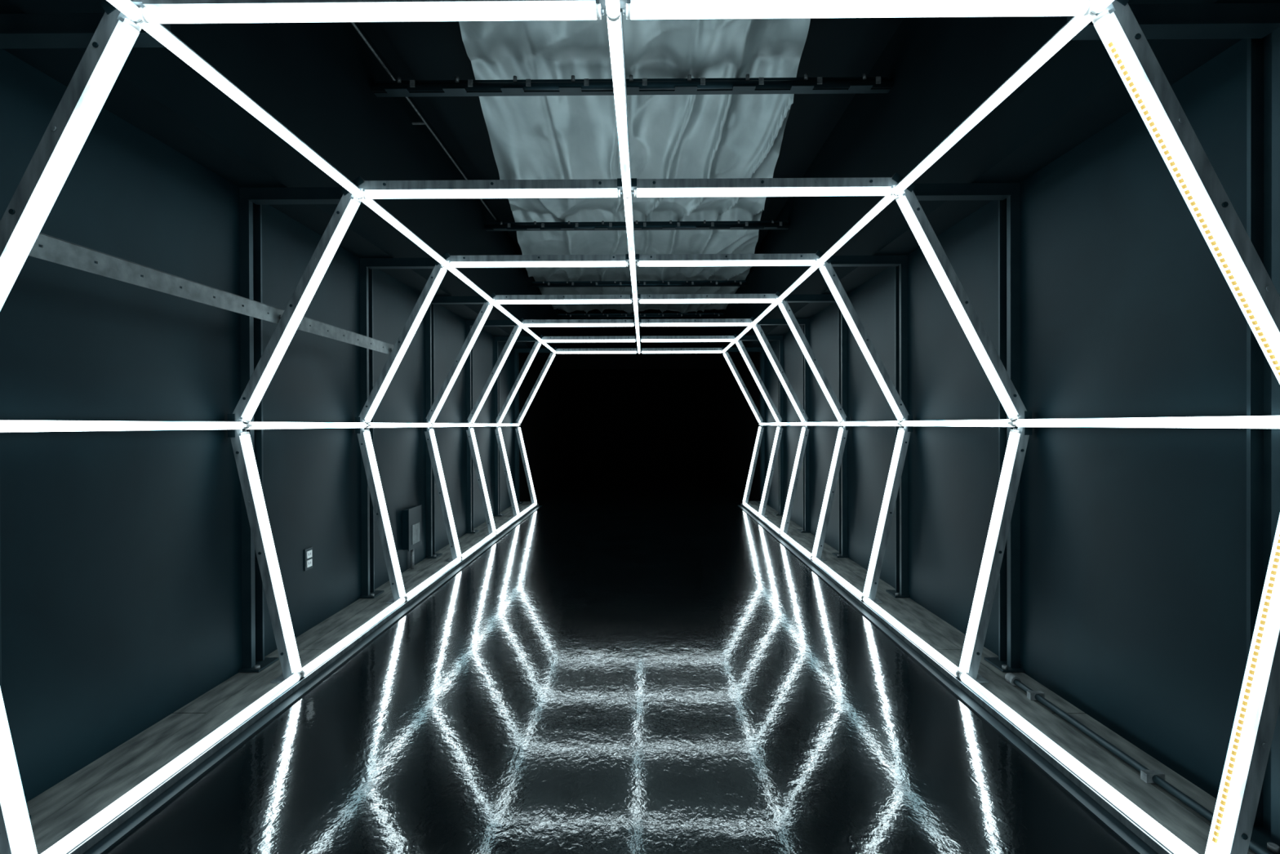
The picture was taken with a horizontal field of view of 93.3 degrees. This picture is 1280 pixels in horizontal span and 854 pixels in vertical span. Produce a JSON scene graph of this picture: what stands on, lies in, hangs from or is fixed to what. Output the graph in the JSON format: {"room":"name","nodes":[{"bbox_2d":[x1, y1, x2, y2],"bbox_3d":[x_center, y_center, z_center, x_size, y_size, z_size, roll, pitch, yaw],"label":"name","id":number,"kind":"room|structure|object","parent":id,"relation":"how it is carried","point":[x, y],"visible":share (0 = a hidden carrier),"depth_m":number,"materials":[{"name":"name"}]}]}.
{"room":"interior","nodes":[
{"label":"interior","id":0,"kind":"room"},
{"bbox_2d":[0,48,575,802],"bbox_3d":[-1.944,0.006,7.665,0.080,2.375,18.700,0,0,0],"label":"wall","id":1,"kind":"structure","parent":0,"point":[121,551],"depth_m":2.46,"materials":[{"name":"paint"}]},
{"bbox_2d":[0,219,393,354],"bbox_3d":[-1.692,-0.517,2.828,0.028,0.073,2.570,0,0,0],"label":"wall rail","id":2,"kind":"object","parent":1,"relation":"attached to","point":[53,249],"visible":0.91,"depth_m":2.17,"materials":[{"name":"grey metal"}]},
{"bbox_2d":[303,546,312,570],"bbox_3d":[-1.928,0.767,3.518,0.012,0.124,0.080,0,0,0],"label":"wall outlet","id":3,"kind":"object","parent":1,"relation":"attached to","point":[308,552],"visible":1,"depth_m":3.51,"materials":[{"name":"paint"}]},
{"bbox_2d":[402,504,422,568],"bbox_3d":[-1.891,0.919,5.019,0.060,0.510,0.280,0,0,0],"label":"electrical box","id":4,"kind":"object","parent":1,"relation":"attached to","point":[411,517],"visible":1,"depth_m":4.96,"materials":[{"name":"metal"}]},
{"bbox_2d":[104,467,1137,853],"bbox_3d":[-0.015,1.212,7.655,4.600,0.050,18.700,0,0,0],"label":"floor","id":5,"kind":"structure","parent":0,"point":[638,664],"depth_m":2.41,"materials":[{"name":"black tile"}]},
{"bbox_2d":[26,501,531,853],"bbox_3d":[-1.780,1.194,3.849,0.296,0.030,11.040,0,0,0],"label":"curb","id":6,"kind":"object","parent":5,"relation":"on","point":[55,813],"visible":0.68,"depth_m":2.37,"materials":[{"name":"grey concrete"}]},
{"bbox_2d":[0,13,170,819],"bbox_3d":[-1.648,0.014,1.745,0.603,2.344,0.160,0,0,0],"label":"steel column","id":7,"kind":"structure","parent":6,"relation":"on","point":[33,30],"depth_m":1.69,"materials":[{"name":"metal"}]},
{"bbox_2d":[238,186,364,671],"bbox_3d":[-1.639,0.009,2.985,0.603,2.344,0.160,0,0,0],"label":"steel column","id":8,"kind":"structure","parent":6,"relation":"on","point":[251,200],"depth_m":2.94,"materials":[{"name":"metal"}]},
{"bbox_2d":[359,257,446,598],"bbox_3d":[-1.629,0.004,4.225,0.603,2.344,0.160,0,0,0],"label":"steel column","id":9,"kind":"structure","parent":6,"relation":"on","point":[367,265],"depth_m":4.18,"materials":[{"name":"metal"}]},
{"bbox_2d":[425,295,484,558],"bbox_3d":[-1.620,-0.002,5.465,0.603,2.344,0.160,0,0,0],"label":"steel column","id":10,"kind":"structure","parent":6,"relation":"on","point":[429,314],"depth_m":5.42,"materials":[{"name":"metal"}]},
{"bbox_2d":[466,320,519,533],"bbox_3d":[-1.610,-0.007,6.705,0.603,2.344,0.160,0,0,0],"label":"steel column","id":11,"kind":"structure","parent":6,"relation":"on","point":[469,405],"depth_m":6.66,"materials":[{"name":"black metal"}]},
{"bbox_2d":[493,336,535,515],"bbox_3d":[-1.601,-0.012,7.945,0.603,2.344,0.160,0,0,0],"label":"steel column","id":12,"kind":"structure","parent":6,"relation":"on","point":[497,340],"depth_m":7.90,"materials":[{"name":"black metal"}]},
{"bbox_2d":[514,348,551,503],"bbox_3d":[-1.591,-0.017,9.184,0.603,2.344,0.160,0,0,0],"label":"steel column","id":13,"kind":"structure","parent":6,"relation":"on","point":[517,351],"depth_m":9.14,"materials":[{"name":"black metal"}]},
{"bbox_2d":[226,172,1032,683],"bbox_3d":[-0.056,0.003,2.823,3.731,2.347,0.100,0,0,0],"label":"rib","id":14,"kind":"object","parent":6,"relation":"on","point":[907,201],"visible":0.98,"depth_m":2.80,"materials":[{"name":"white plastic"}]},
{"bbox_2d":[465,316,810,535],"bbox_3d":[-0.028,-0.012,6.542,3.731,2.347,0.100,0,0,0],"label":"rib","id":15,"kind":"object","parent":6,"relation":"on","point":[517,329],"visible":0.98,"depth_m":6.52,"materials":[{"name":"white plastic"}]},
{"bbox_2d":[514,346,764,504],"bbox_3d":[-0.009,-0.022,9.022,3.731,2.347,0.100,0,0,0],"label":"rib","id":16,"kind":"object","parent":6,"relation":"on","point":[631,350],"visible":0.98,"depth_m":9.00,"materials":[{"name":"white plastic"}]},
{"bbox_2d":[0,0,1279,853],"bbox_3d":[-0.066,0.008,1.583,3.731,2.347,0.100,0,0,0],"label":"rib","id":17,"kind":"object","parent":6,"relation":"on","point":[1117,25],"visible":0.98,"depth_m":1.56,"materials":[{"name":"white plastic"}]},
{"bbox_2d":[41,502,542,853],"bbox_3d":[-1.570,1.175,4.094,0.120,0.063,9.950,0,0,0],"label":"rail","id":18,"kind":"object","parent":5,"relation":"on","point":[100,833],"visible":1,"depth_m":2.33,"materials":[{"name":"white plastic"}]},
{"bbox_2d":[737,502,1197,853],"bbox_3d":[1.484,1.166,4.071,0.120,0.063,9.950,0,0,0],"label":"rail","id":19,"kind":"object","parent":5,"relation":"on","point":[1132,825],"visible":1,"depth_m":2.31,"materials":[{"name":"white plastic"}]},
{"bbox_2d":[747,501,1255,853],"bbox_3d":[1.691,1.183,3.822,0.296,0.030,11.040,0,0,0],"label":"curb","id":20,"kind":"object","parent":5,"relation":"on","point":[1178,818],"visible":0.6,"depth_m":2.39,"materials":[{"name":"grey concrete"}]},
{"bbox_2d":[355,249,912,603],"bbox_3d":[-0.047,-0.002,4.062,3.731,2.347,0.100,0,0,0],"label":"rib","id":21,"kind":"object","parent":20,"relation":"on","point":[826,268],"visible":0.97,"depth_m":4.04,"materials":[{"name":"white plastic"}]},
{"bbox_2d":[0,420,519,431],"bbox_3d":[-1.860,-0.012,4.076,0.049,0.035,9.916,0,0,0],"label":"rail","id":22,"kind":"object","parent":21,"relation":"attached to","point":[5,425],"visible":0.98,"depth_m":2.43,"materials":[{"name":"white plastic"}]},
{"bbox_2d":[106,0,556,353],"bbox_3d":[-1.308,-1.099,4.068,0.046,0.051,9.917,0,0,0],"label":"rail","id":23,"kind":"object","parent":21,"relation":"attached to","point":[159,32],"visible":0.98,"depth_m":2.14,"materials":[{"name":"white plastic"}]},
{"bbox_2d":[605,0,640,353],"bbox_3d":[-0.050,-1.112,4.058,0.040,0.077,9.917,0,0,0],"label":"rail","id":24,"kind":"object","parent":21,"relation":"attached to","point":[614,13],"visible":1,"depth_m":2.12,"materials":[{"name":"white plastic"}]},
{"bbox_2d":[722,0,1114,352],"bbox_3d":[1.208,-1.107,4.048,0.046,0.051,9.917,0,0,0],"label":"rail","id":25,"kind":"object","parent":21,"relation":"attached to","point":[1075,24],"visible":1,"depth_m":2.15,"materials":[{"name":"white plastic"}]},
{"bbox_2d":[760,415,1279,428],"bbox_3d":[1.766,-0.023,4.048,0.049,0.035,9.916,0,0,0],"label":"rail","id":26,"kind":"object","parent":21,"relation":"attached to","point":[1256,421],"visible":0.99,"depth_m":2.24,"materials":[{"name":"white plastic"}]},
{"bbox_2d":[422,291,849,561],"bbox_3d":[-0.037,-0.007,5.303,3.731,2.347,0.100,0,0,0],"label":"rib","id":27,"kind":"object","parent":20,"relation":"on","point":[801,339],"visible":0.98,"depth_m":5.28,"materials":[{"name":"white plastic"}]},
{"bbox_2d":[493,333,784,517],"bbox_3d":[-0.018,-0.017,7.782,3.731,2.347,0.100,0,0,0],"label":"rib","id":28,"kind":"object","parent":20,"relation":"on","point":[537,344],"visible":0.94,"depth_m":7.76,"materials":[{"name":"white plastic"}]},
{"bbox_2d":[727,346,764,502],"bbox_3d":[1.576,-0.027,9.160,0.603,2.344,0.160,0,0,0],"label":"steel column","id":29,"kind":"structure","parent":20,"relation":"on","point":[761,350],"depth_m":9.11,"materials":[{"name":"metal"}]},
{"bbox_2d":[740,335,783,515],"bbox_3d":[1.567,-0.022,7.920,0.603,2.344,0.160,0,0,0],"label":"steel column","id":30,"kind":"structure","parent":20,"relation":"on","point":[780,338],"depth_m":7.87,"materials":[{"name":"metal"}]},
{"bbox_2d":[759,318,810,532],"bbox_3d":[1.557,-0.017,6.680,0.603,2.344,0.160,0,0,0],"label":"steel column","id":31,"kind":"structure","parent":20,"relation":"on","point":[804,322],"depth_m":6.63,"materials":[{"name":"metal"}]},
{"bbox_2d":[780,293,848,557],"bbox_3d":[1.548,-0.011,5.440,0.603,2.344,0.160,0,0,0],"label":"steel column","id":32,"kind":"structure","parent":20,"relation":"on","point":[842,324],"depth_m":5.39,"materials":[{"name":"black metal"}]},
{"bbox_2d":[829,254,910,597],"bbox_3d":[1.538,-0.006,4.200,0.603,2.344,0.160,0,0,0],"label":"steel column","id":33,"kind":"structure","parent":20,"relation":"on","point":[900,262],"depth_m":4.15,"materials":[{"name":"metal"}]},
{"bbox_2d":[892,182,1024,671],"bbox_3d":[1.528,-0.001,2.960,0.603,2.344,0.160,0,0,0],"label":"steel column","id":34,"kind":"structure","parent":20,"relation":"on","point":[1007,194],"depth_m":2.91,"materials":[{"name":"black metal"}]},
{"bbox_2d":[1004,672,1271,853],"bbox_3d":[1.692,1.165,0.792,0.060,0.044,4.000,0,0,0],"label":"conduit","id":35,"kind":"object","parent":20,"relation":"on","point":[1148,775],"visible":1,"depth_m":2.09,"materials":[{"name":"metal"}]},
{"bbox_2d":[1066,2,1279,853],"bbox_3d":[1.519,0.004,1.720,0.603,2.344,0.160,0,0,0],"label":"steel column","id":36,"kind":"structure","parent":20,"relation":"on","point":[1257,23],"depth_m":1.74,"materials":[{"name":"metal"}]},
{"bbox_2d":[0,0,1279,383],"bbox_3d":[-0.025,-1.843,7.643,3.930,1.370,18.700,0,0,0],"label":"ceiling","id":37,"kind":"structure","parent":0,"point":[315,78],"depth_m":3.59,"materials":[{"name":"black paint"}]},
{"bbox_2d":[351,22,496,220],"bbox_3d":[-1.652,-2.257,3.454,0.114,0.020,6.300,0,0,0],"label":"conduit","id":38,"kind":"object","parent":37,"relation":"attached to","point":[355,26],"visible":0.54,"depth_m":4.33,"materials":[{"name":"metal"}]},
{"bbox_2d":[369,72,893,97],"bbox_3d":[-0.055,-2.182,3.853,3.302,0.088,0.107,0,0,0],"label":"ceiling beam","id":39,"kind":"structure","parent":37,"relation":"attached to","point":[877,84],"depth_m":3.83,"materials":[{"name":"metal"}]},
{"bbox_2d":[484,219,790,231],"bbox_3d":[-0.034,-2.193,6.572,3.302,0.088,0.107,0,0,0],"label":"beam","id":40,"kind":"structure","parent":37,"relation":"attached to","point":[764,224],"depth_m":6.54,"materials":[{"name":"metal"}]},
{"bbox_2d":[531,280,746,287],"bbox_3d":[-0.013,-2.204,9.290,3.302,0.088,0.107,0,0,0],"label":"beam","id":41,"kind":"structure","parent":37,"relation":"attached to","point":[731,282],"depth_m":9.26,"materials":[{"name":"paint"}]},
{"bbox_2d":[556,312,724,318],"bbox_3d":[0.007,-2.216,12.009,3.302,0.088,0.107,0,0,0],"label":"beam","id":42,"kind":"structure","parent":37,"relation":"attached to","point":[703,314],"depth_m":11.98,"materials":[{"name":"paint"}]},
{"bbox_2d":[458,8,810,313],"bbox_3d":[-0.039,-2.256,5.941,3.273,0.224,12.300,0,0,0],"label":"ceiling panel","id":43,"kind":"object","parent":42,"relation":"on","point":[739,135],"visible":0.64,"depth_m":4.59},
{"bbox_2d":[574,368,709,467],"bbox_3d":[0.051,-0.724,17.037,4.000,3.746,0.080,0,0,0],"label":"wall","id":44,"kind":"structure","parent":0,"point":[624,418],"depth_m":17.00,"materials":[{"name":"black"}]},
{"bbox_2d":[708,38,1246,799],"bbox_3d":[1.906,-0.006,7.636,0.080,2.375,18.700,0,0,0],"label":"wall","id":45,"kind":"structure","parent":0,"point":[1133,540],"depth_m":2.44,"materials":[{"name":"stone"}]}
]}

